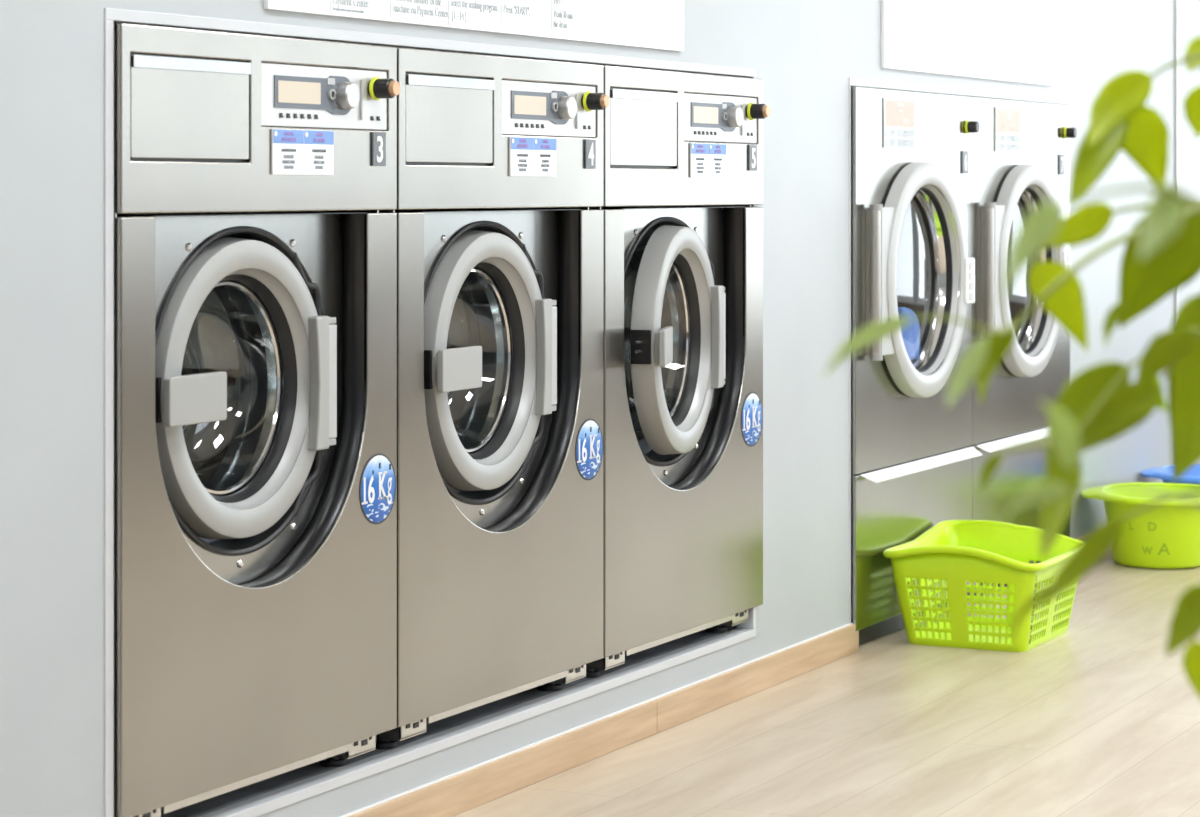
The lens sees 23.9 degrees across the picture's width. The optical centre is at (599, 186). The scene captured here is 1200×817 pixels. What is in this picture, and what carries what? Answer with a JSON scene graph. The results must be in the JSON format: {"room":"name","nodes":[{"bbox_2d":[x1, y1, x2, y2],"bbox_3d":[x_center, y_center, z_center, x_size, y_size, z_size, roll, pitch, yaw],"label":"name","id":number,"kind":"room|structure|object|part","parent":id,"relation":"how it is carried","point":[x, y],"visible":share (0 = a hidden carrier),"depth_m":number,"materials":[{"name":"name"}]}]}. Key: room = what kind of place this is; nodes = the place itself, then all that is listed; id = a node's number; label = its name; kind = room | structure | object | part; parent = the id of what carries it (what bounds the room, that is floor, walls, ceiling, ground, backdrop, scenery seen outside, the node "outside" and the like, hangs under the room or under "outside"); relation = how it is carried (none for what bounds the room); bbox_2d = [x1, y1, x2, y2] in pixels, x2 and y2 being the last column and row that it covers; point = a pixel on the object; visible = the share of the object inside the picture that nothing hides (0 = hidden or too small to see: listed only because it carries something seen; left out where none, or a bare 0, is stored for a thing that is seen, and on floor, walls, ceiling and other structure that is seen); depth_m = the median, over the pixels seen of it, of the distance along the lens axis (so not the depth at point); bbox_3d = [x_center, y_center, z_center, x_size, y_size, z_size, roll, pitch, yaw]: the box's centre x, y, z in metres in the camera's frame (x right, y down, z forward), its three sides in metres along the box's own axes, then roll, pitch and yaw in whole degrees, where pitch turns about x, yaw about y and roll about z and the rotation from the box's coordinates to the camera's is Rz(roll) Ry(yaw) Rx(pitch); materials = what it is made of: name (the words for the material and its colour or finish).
{"room":"laundry","nodes":[
{"label":"laundry","id":0,"kind":"room"},
{"bbox_2d":[0,0,1199,816],"bbox_3d":[0.249,-0.246,6.134,0.100,2.700,14.500,0,0,26],"label":"wall","id":1,"kind":"structure","parent":0,"point":[805,53],"depth_m":5.55,"materials":[{"name":"white paint"}]},
{"bbox_2d":[104,8,755,816],"bbox_3d":[-0.202,0.363,5.146,0.040,1.242,2.375,0,0,26],"label":"trim","id":2,"kind":"structure","parent":1,"relation":"attached to","point":[287,795],"depth_m":4.53,"materials":[{"name":"white"}]},
{"bbox_2d":[161,627,736,816],"bbox_3d":[-0.683,1.011,5.393,1.040,0.086,2.345,0,0,26],"label":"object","id":3,"kind":"structure","parent":1,"relation":"attached to","point":[215,803],"depth_m":5.05,"materials":[{"name":"metal"}]},
{"bbox_2d":[114,23,399,816],"bbox_3d":[-0.833,0.365,4.598,0.794,1.204,0.786,0,0,26],"label":"washing machine","id":4,"kind":"object","parent":3,"relation":"on","point":[255,254],"visible":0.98,"depth_m":4.46,"materials":[{"name":"silver metal"}]},
{"bbox_3d":[-0.616,-0.117,4.254,0.008,0.150,0.310,0,0,26],"label":"detergent drawer","id":5,"kind":"part","parent":4,"relation":"part of","materials":[{"name":"metal"}]},
{"bbox_3d":[-0.609,-0.183,4.250,0.003,0.018,0.308,0,0,26],"label":"drawer handle","id":6,"kind":"part","parent":4,"relation":"part of","materials":[{"name":"metal"}]},
{"bbox_3d":[-0.608,0.319,4.259,0.012,0.074,0.153,0,0,26],"label":"door handle","id":7,"kind":"part","parent":4,"relation":"part of","materials":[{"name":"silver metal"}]},
{"bbox_3d":[-0.572,0.316,4.452,0.054,0.475,0.475,0,0,26],"label":"door","id":8,"kind":"part","parent":4,"relation":"part of","materials":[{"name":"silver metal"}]},
{"bbox_3d":[-0.564,0.334,4.459,0.002,0.580,0.601,0,0,26],"label":"recess plate","id":9,"kind":"part","parent":4,"relation":"part of","materials":[{"name":"metal"}]},
{"bbox_3d":[-0.533,0.924,4.451,0.006,0.016,0.530,0,0,26],"label":"rail","id":10,"kind":"part","parent":4,"relation":"part of","materials":[{"name":"silver metal"}]},
{"bbox_3d":[-0.521,-0.099,4.444,0.010,0.275,0.786,0,0,26],"label":"panel","id":11,"kind":"part","parent":4,"relation":"part of","materials":[{"name":"metal"}]},
{"bbox_3d":[-0.481,0.162,4.618,0.014,0.114,0.076,0,0,32],"label":"hinge rod","id":12,"kind":"part","parent":4,"relation":"part of","materials":[{"name":"grey plastic"}]},
{"bbox_3d":[-0.481,0.469,4.618,0.014,0.131,0.076,0,0,32],"label":"hinge rod","id":13,"kind":"part","parent":4,"relation":"part of","materials":[{"name":"black rubber"}]},
{"bbox_3d":[-0.447,-0.145,4.598,0.006,0.098,0.386,0,0,26],"label":"control panel","id":14,"kind":"part","parent":4,"relation":"part of","materials":[{"name":"white"}]},
{"bbox_2d":[328,89,335,99],"bbox_3d":[-0.435,-0.150,4.604,0.005,0.017,0.017,0,0,26],"label":"switch","id":15,"kind":"object","parent":4,"relation":"attached to","point":[331,92],"depth_m":4.60,"materials":[{"name":"silver metal"}]},
{"bbox_3d":[-0.369,-0.063,4.735,0.004,0.056,0.041,0,0,26],"label":"number plate","id":16,"kind":"part","parent":4,"relation":"part of","materials":[{"name":"grey"}]},
{"bbox_2d":[376,48,608,748],"bbox_3d":[-0.482,0.365,5.308,0.794,1.204,0.786,0,0,26],"label":"washing machine","id":17,"kind":"object","parent":3,"relation":"on","point":[500,160],"visible":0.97,"depth_m":5.18,"materials":[{"name":"silver metal"}]},
{"bbox_3d":[-0.265,-0.117,4.964,0.008,0.150,0.310,0,0,26],"label":"detergent drawer","id":18,"kind":"part","parent":17,"relation":"part of","materials":[{"name":"metal"}]},
{"bbox_3d":[-0.259,-0.183,4.960,0.003,0.018,0.308,0,0,26],"label":"drawer handle","id":19,"kind":"part","parent":17,"relation":"part of","materials":[{"name":"metal"}]},
{"bbox_3d":[-0.245,0.319,4.965,0.012,0.074,0.153,0,0,24],"label":"door handle","id":20,"kind":"part","parent":17,"relation":"part of","materials":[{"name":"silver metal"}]},
{"bbox_3d":[-0.216,0.316,5.158,0.054,0.475,0.475,0,0,24],"label":"door","id":21,"kind":"part","parent":17,"relation":"part of","materials":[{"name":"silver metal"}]},
{"bbox_3d":[-0.213,0.334,5.169,0.002,0.580,0.601,0,0,26],"label":"recess plate","id":22,"kind":"part","parent":17,"relation":"part of","materials":[{"name":"metal"}]},
{"bbox_3d":[-0.183,0.924,5.161,0.006,0.016,0.530,0,0,26],"label":"rail","id":23,"kind":"part","parent":17,"relation":"part of","materials":[{"name":"silver metal"}]},
{"bbox_3d":[-0.171,-0.099,5.154,0.010,0.275,0.786,0,0,26],"label":"panel","id":24,"kind":"part","parent":17,"relation":"part of","materials":[{"name":"metal"}]},
{"bbox_3d":[-0.171,0.480,5.154,0.010,0.872,0.786,0,0,26],"label":"panel","id":25,"kind":"part","parent":17,"relation":"part of","materials":[{"name":"metal"}]},
{"bbox_3d":[-0.130,0.469,5.327,0.014,0.131,0.076,0,0,32],"label":"hinge rod","id":26,"kind":"part","parent":17,"relation":"part of","materials":[{"name":"grey metal"}]},
{"bbox_3d":[-0.130,0.162,5.328,0.014,0.114,0.076,0,0,32],"label":"hinge rod","id":27,"kind":"part","parent":17,"relation":"part of","materials":[{"name":"silver metal"}]},
{"bbox_3d":[-0.096,-0.145,5.307,0.006,0.098,0.386,0,0,26],"label":"control panel","id":28,"kind":"part","parent":17,"relation":"part of","materials":[{"name":"white"}]},
{"bbox_2d":[552,102,557,110],"bbox_3d":[-0.085,-0.150,5.314,0.005,0.017,0.017,0,0,26],"label":"switch","id":29,"kind":"object","parent":17,"relation":"attached to","point":[554,104],"depth_m":5.31,"materials":[{"name":"silver metal"}]},
{"bbox_3d":[-0.019,-0.063,5.445,0.004,0.056,0.041,0,0,26],"label":"number plate","id":30,"kind":"part","parent":17,"relation":"part of","materials":[{"name":"grey metal"}]},
{"bbox_2d":[584,65,769,677],"bbox_3d":[-0.121,0.365,6.012,0.819,1.204,0.786,0,0,26],"label":"washing machine","id":31,"kind":"object","parent":3,"relation":"on","point":[683,152],"visible":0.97,"depth_m":5.88,"materials":[{"name":"silver metal"}]},
{"bbox_3d":[0.089,0.316,5.881,0.115,0.344,0.344,0,0,18],"label":"door glass","id":32,"kind":"part","parent":31,"relation":"part of","materials":[{"name":"glass"}]},
{"bbox_3d":[0.086,-0.117,5.673,0.008,0.150,0.310,0,0,26],"label":"detergent drawer","id":33,"kind":"part","parent":31,"relation":"part of","materials":[{"name":"metal"}]},
{"bbox_3d":[0.092,-0.183,5.670,0.003,0.018,0.308,0,0,26],"label":"drawer handle","id":34,"kind":"part","parent":31,"relation":"part of","materials":[{"name":"metal"}]},
{"bbox_3d":[0.132,0.319,5.667,0.012,0.074,0.153,0,0,7],"label":"door handle","id":35,"kind":"part","parent":31,"relation":"part of","materials":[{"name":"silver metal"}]},
{"bbox_3d":[0.156,0.316,5.859,0.054,0.475,0.475,0,0,18],"label":"door","id":36,"kind":"part","parent":31,"relation":"part of","materials":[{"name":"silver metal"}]},
{"bbox_3d":[0.137,0.334,5.878,0.002,0.580,0.601,0,0,26],"label":"recess plate","id":37,"kind":"part","parent":31,"relation":"part of","materials":[{"name":"metal"}]},
{"bbox_3d":[0.168,0.924,5.871,0.006,0.016,0.530,0,0,26],"label":"rail","id":38,"kind":"part","parent":31,"relation":"part of","materials":[{"name":"silver metal"}]},
{"bbox_3d":[0.180,-0.099,5.863,0.010,0.275,0.786,0,0,26],"label":"panel","id":39,"kind":"part","parent":31,"relation":"part of","materials":[{"name":"metal"}]},
{"bbox_3d":[0.180,0.480,5.863,0.010,0.872,0.786,0,0,26],"label":"panel","id":40,"kind":"part","parent":31,"relation":"part of","materials":[{"name":"metal"}]},
{"bbox_3d":[0.221,0.469,6.037,0.014,0.131,0.076,0,0,32],"label":"hinge rod","id":41,"kind":"part","parent":31,"relation":"part of","materials":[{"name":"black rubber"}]},
{"bbox_3d":[0.221,0.162,6.037,0.014,0.114,0.076,0,0,32],"label":"hinge rod","id":42,"kind":"part","parent":31,"relation":"part of","materials":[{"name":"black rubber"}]},
{"bbox_3d":[0.255,-0.145,6.017,0.006,0.098,0.386,0,0,26],"label":"control panel","id":43,"kind":"part","parent":31,"relation":"part of","materials":[{"name":"white metal"}]},
{"bbox_2d":[722,112,727,119],"bbox_3d":[0.266,-0.150,6.024,0.005,0.017,0.017,0,0,26],"label":"switch","id":44,"kind":"object","parent":31,"relation":"attached to","point":[724,114],"depth_m":6.02,"materials":[{"name":"silver metal"}]},
{"bbox_3d":[0.332,-0.063,6.154,0.004,0.056,0.041,0,0,26],"label":"number plate","id":45,"kind":"part","parent":31,"relation":"part of","materials":[{"name":"grey"}]},
{"bbox_2d":[264,0,683,51],"bbox_3d":[-0.177,-0.398,5.146,0.010,0.236,1.565,0,0,26],"label":"sign","id":46,"kind":"object","parent":1,"relation":"attached to","point":[651,24],"visible":1,"depth_m":5.26,"materials":[{"name":"white"}]},
{"bbox_2d":[340,623,858,816],"bbox_3d":[-1.151,1.070,3.174,0.012,0.068,7.952,0,0,26],"label":"baseboard","id":47,"kind":"structure","parent":1,"relation":"attached to","point":[457,794],"depth_m":5.53,"materials":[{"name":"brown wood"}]},
{"bbox_2d":[849,77,1067,623],"bbox_3d":[0.962,0.422,7.503,0.040,1.364,1.753,0,0,26],"label":"trim","id":48,"kind":"structure","parent":1,"relation":"attached to","point":[858,82],"depth_m":6.93,"materials":[{"name":"white"}]},
{"bbox_2d":[881,0,1052,85],"bbox_3d":[0.992,-0.399,7.514,0.009,0.218,1.371,0,0,26],"label":"blank sign","id":49,"kind":"object","parent":1,"relation":"attached to","point":[1000,40],"visible":1,"depth_m":7.47,"materials":[{"name":"white"}]},
{"bbox_2d":[1076,533,1089,540],"bbox_3d":[2.441,1.070,10.444,0.012,0.068,4.830,0,0,26],"label":"baseboard","id":50,"kind":"structure","parent":1,"relation":"attached to","point":[1081,538],"depth_m":8.38,"materials":[{"name":"brown wood"}]},
{"bbox_2d":[1175,0,1177,315],"bbox_3d":[1.901,-0.246,9.362,0.015,2.700,0.008,0,0,26],"label":"trim","id":51,"kind":"structure","parent":1,"relation":"attached to","point":[1176,1],"depth_m":9.36,"materials":[{"name":"silver metal"}]},
{"bbox_2d":[453,549,1199,816],"bbox_3d":[1.740,1.154,5.397,5.600,0.100,14.500,0,0,26],"label":"floor","id":52,"kind":"structure","parent":0,"point":[1094,719],"depth_m":5.64,"materials":[{"name":"brown wood"}]},
{"bbox_2d":[851,86,982,644],"bbox_3d":[0.437,0.432,7.271,0.904,1.340,0.848,0,0,26],"label":"dryer","id":53,"kind":"object","parent":52,"relation":"on","point":[911,152],"visible":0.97,"depth_m":7.01,"materials":[{"name":"silver metal"}]},
{"bbox_3d":[0.657,0.227,6.769,0.026,0.361,0.026,0,0,26],"label":"hinge rod","id":54,"kind":"part","parent":53,"relation":"part of","materials":[{"name":"silver metal"}]},
{"bbox_3d":[0.685,0.227,6.811,0.016,0.355,0.085,0,0,26],"label":"hinge plate","id":55,"kind":"part","parent":53,"relation":"part of","materials":[{"name":"silver metal"}]},
{"bbox_3d":[0.739,-0.121,6.974,0.001,0.044,0.204,0,0,26],"label":"time panel","id":56,"kind":"part","parent":53,"relation":"part of","materials":[{"name":"grey paper"}]},
{"bbox_3d":[0.739,-0.180,6.974,0.001,0.065,0.205,0,0,26],"label":"price panel","id":57,"kind":"part","parent":53,"relation":"part of","materials":[{"name":"brown"}]},
{"bbox_3d":[0.767,1.079,7.109,0.006,0.047,0.831,0,0,26],"label":"kick plate","id":58,"kind":"part","parent":53,"relation":"part of","materials":[{"name":"black plastic"}]},
{"bbox_2d":[898,307,919,360],"bbox_3d":[0.754,0.365,7.171,0.100,0.143,0.252,0,0,26],"label":"laundry","id":59,"kind":"object","parent":53,"relation":"in","point":[910,333],"visible":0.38,"depth_m":7.16,"materials":[{"name":"blue fabric"}]},
{"bbox_3d":[0.790,0.222,7.097,0.009,0.920,0.848,0,0,26],"label":"panel","id":60,"kind":"part","parent":53,"relation":"part of","materials":[{"name":"metal"}]},
{"bbox_3d":[0.790,0.870,7.097,0.009,0.368,0.848,0,0,26],"label":"panel","id":61,"kind":"part","parent":53,"relation":"part of","materials":[{"name":"metal"}]},
{"bbox_3d":[0.807,0.231,7.066,0.041,0.587,0.587,0,0,26],"label":"door","id":62,"kind":"part","parent":53,"relation":"part of","materials":[{"name":"silver metal"}]},
{"bbox_3d":[0.860,-0.155,7.224,0.002,0.118,0.345,0,0,26],"label":"plate","id":63,"kind":"part","parent":53,"relation":"part of","materials":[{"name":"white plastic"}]},
{"bbox_3d":[0.955,-0.065,7.416,0.004,0.059,0.044,0,0,26],"label":"number plate","id":64,"kind":"part","parent":53,"relation":"part of","materials":[{"name":"grey"}]},
{"bbox_2d":[883,520,1081,651],"bbox_3d":[0.953,0.975,6.946,0.401,0.258,0.485,0,0,26],"label":"laundry basket","id":65,"kind":"object","parent":52,"relation":"on","point":[955,552],"visible":0.86,"depth_m":6.80,"materials":[{"name":"green plastic"}]},
{"bbox_2d":[822,36,1199,697],"bbox_3d":[0.430,0.477,1.832,0.440,1.254,1.121,0,0,42],"label":"pot plant","id":66,"kind":"object","parent":52,"relation":"on","point":[1098,405],"visible":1,"depth_m":1.87,"materials":[{"name":"green plant"}]},
{"bbox_3d":[0.273,0.159,1.748,0.011,0.008,0.117,0,0,30],"label":"stem","id":67,"kind":"part","parent":66,"relation":"part of","materials":[{"name":"green plant"}]},
{"bbox_3d":[0.303,0.051,1.824,0.039,0.081,0.340,0,0,37],"label":"stem","id":68,"kind":"part","parent":66,"relation":"part of","materials":[{"name":"green plant"}]},
{"bbox_3d":[0.413,0.087,1.957,0.224,0.158,0.042,0,0,-13],"label":"stem","id":69,"kind":"part","parent":66,"relation":"part of","materials":[{"name":"green plant"}]},
{"bbox_3d":[0.391,0.083,1.663,0.080,0.168,0.715,0,0,26],"label":"stem","id":70,"kind":"part","parent":66,"relation":"part of","materials":[{"name":"green plant"}]},
{"bbox_3d":[0.365,0.210,1.619,0.028,0.125,0.514,0,0,28],"label":"stem","id":71,"kind":"part","parent":66,"relation":"part of","materials":[{"name":"green plant"}]},
{"bbox_3d":[0.402,0.162,1.875,0.118,0.138,0.227,0,0,26],"label":"stem","id":72,"kind":"part","parent":66,"relation":"part of","materials":[{"name":"green plant"}]},
{"bbox_3d":[0.402,0.230,1.796,0.188,0.084,0.013,0,0,-33],"label":"stem","id":73,"kind":"part","parent":66,"relation":"part of","materials":[{"name":"green plant"}]},
{"bbox_3d":[0.453,0.003,2.050,0.155,0.203,0.005,0,0,0],"label":"stem","id":74,"kind":"part","parent":66,"relation":"part of","materials":[{"name":"green plant"}]},
{"bbox_3d":[0.392,0.113,1.915,0.005,0.040,0.072,0,0,-4],"label":"stem","id":75,"kind":"part","parent":66,"relation":"part of","materials":[{"name":"green plant"}]},
{"bbox_2d":[967,97,1076,595],"bbox_3d":[0.820,0.432,8.047,0.904,1.340,0.876,0,0,26],"label":"dryer","id":76,"kind":"object","parent":52,"relation":"on","point":[1021,149],"visible":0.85,"depth_m":7.78,"materials":[{"name":"silver metal"}]},
{"bbox_3d":[1.034,0.227,7.532,0.026,0.361,0.026,0,0,26],"label":"hinge rod","id":77,"kind":"part","parent":76,"relation":"part of","materials":[{"name":"silver metal"}]},
{"bbox_3d":[1.062,0.227,7.574,0.016,0.355,0.085,0,0,26],"label":"hinge plate","id":78,"kind":"part","parent":76,"relation":"part of","materials":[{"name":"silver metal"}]},
{"bbox_3d":[1.150,1.079,7.885,0.006,0.047,0.859,0,0,26],"label":"kick plate","id":79,"kind":"part","parent":76,"relation":"part of","materials":[{"name":"plastic"}]},
{"bbox_3d":[1.116,-0.121,7.737,0.001,0.044,0.204,0,0,26],"label":"time panel","id":80,"kind":"part","parent":76,"relation":"part of","materials":[{"name":"grey paper"}]},
{"bbox_3d":[1.116,-0.180,7.737,0.001,0.065,0.205,0,0,26],"label":"price panel","id":81,"kind":"part","parent":76,"relation":"part of","materials":[{"name":"brown"}]},
{"bbox_3d":[1.173,0.870,7.872,0.009,0.368,0.876,0,0,26],"label":"panel","id":82,"kind":"part","parent":76,"relation":"part of","materials":[{"name":"metal"}]},
{"bbox_3d":[1.173,0.222,7.872,0.009,0.920,0.876,0,0,26],"label":"panel","id":83,"kind":"part","parent":76,"relation":"part of","materials":[{"name":"metal"}]},
{"bbox_3d":[1.184,0.231,7.829,0.041,0.587,0.587,0,0,26],"label":"door","id":84,"kind":"part","parent":76,"relation":"part of","materials":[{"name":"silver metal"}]},
{"bbox_3d":[1.237,-0.155,7.987,0.002,0.118,0.345,0,0,26],"label":"plate","id":85,"kind":"part","parent":76,"relation":"part of","materials":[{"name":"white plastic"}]},
{"bbox_3d":[1.332,-0.065,8.179,0.004,0.059,0.044,0,0,26],"label":"number plate","id":86,"kind":"part","parent":76,"relation":"part of","materials":[{"name":"grey"}]},
{"bbox_2d":[1081,483,1199,568],"bbox_3d":[1.648,0.997,8.337,0.459,0.210,0.432,0,0,-43],"label":"basin","id":87,"kind":"object","parent":52,"relation":"on","point":[1165,535],"visible":0.84,"depth_m":8.17,"materials":[{"name":"green plastic"}]},
{"bbox_2d":[1141,464,1199,484],"bbox_3d":[1.938,0.997,8.924,0.459,0.210,0.432,0,0,-43],"label":"basin","id":88,"kind":"object","parent":52,"relation":"on","point":[1165,473],"visible":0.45,"depth_m":8.88,"materials":[{"name":"blue plastic"}]}
]}

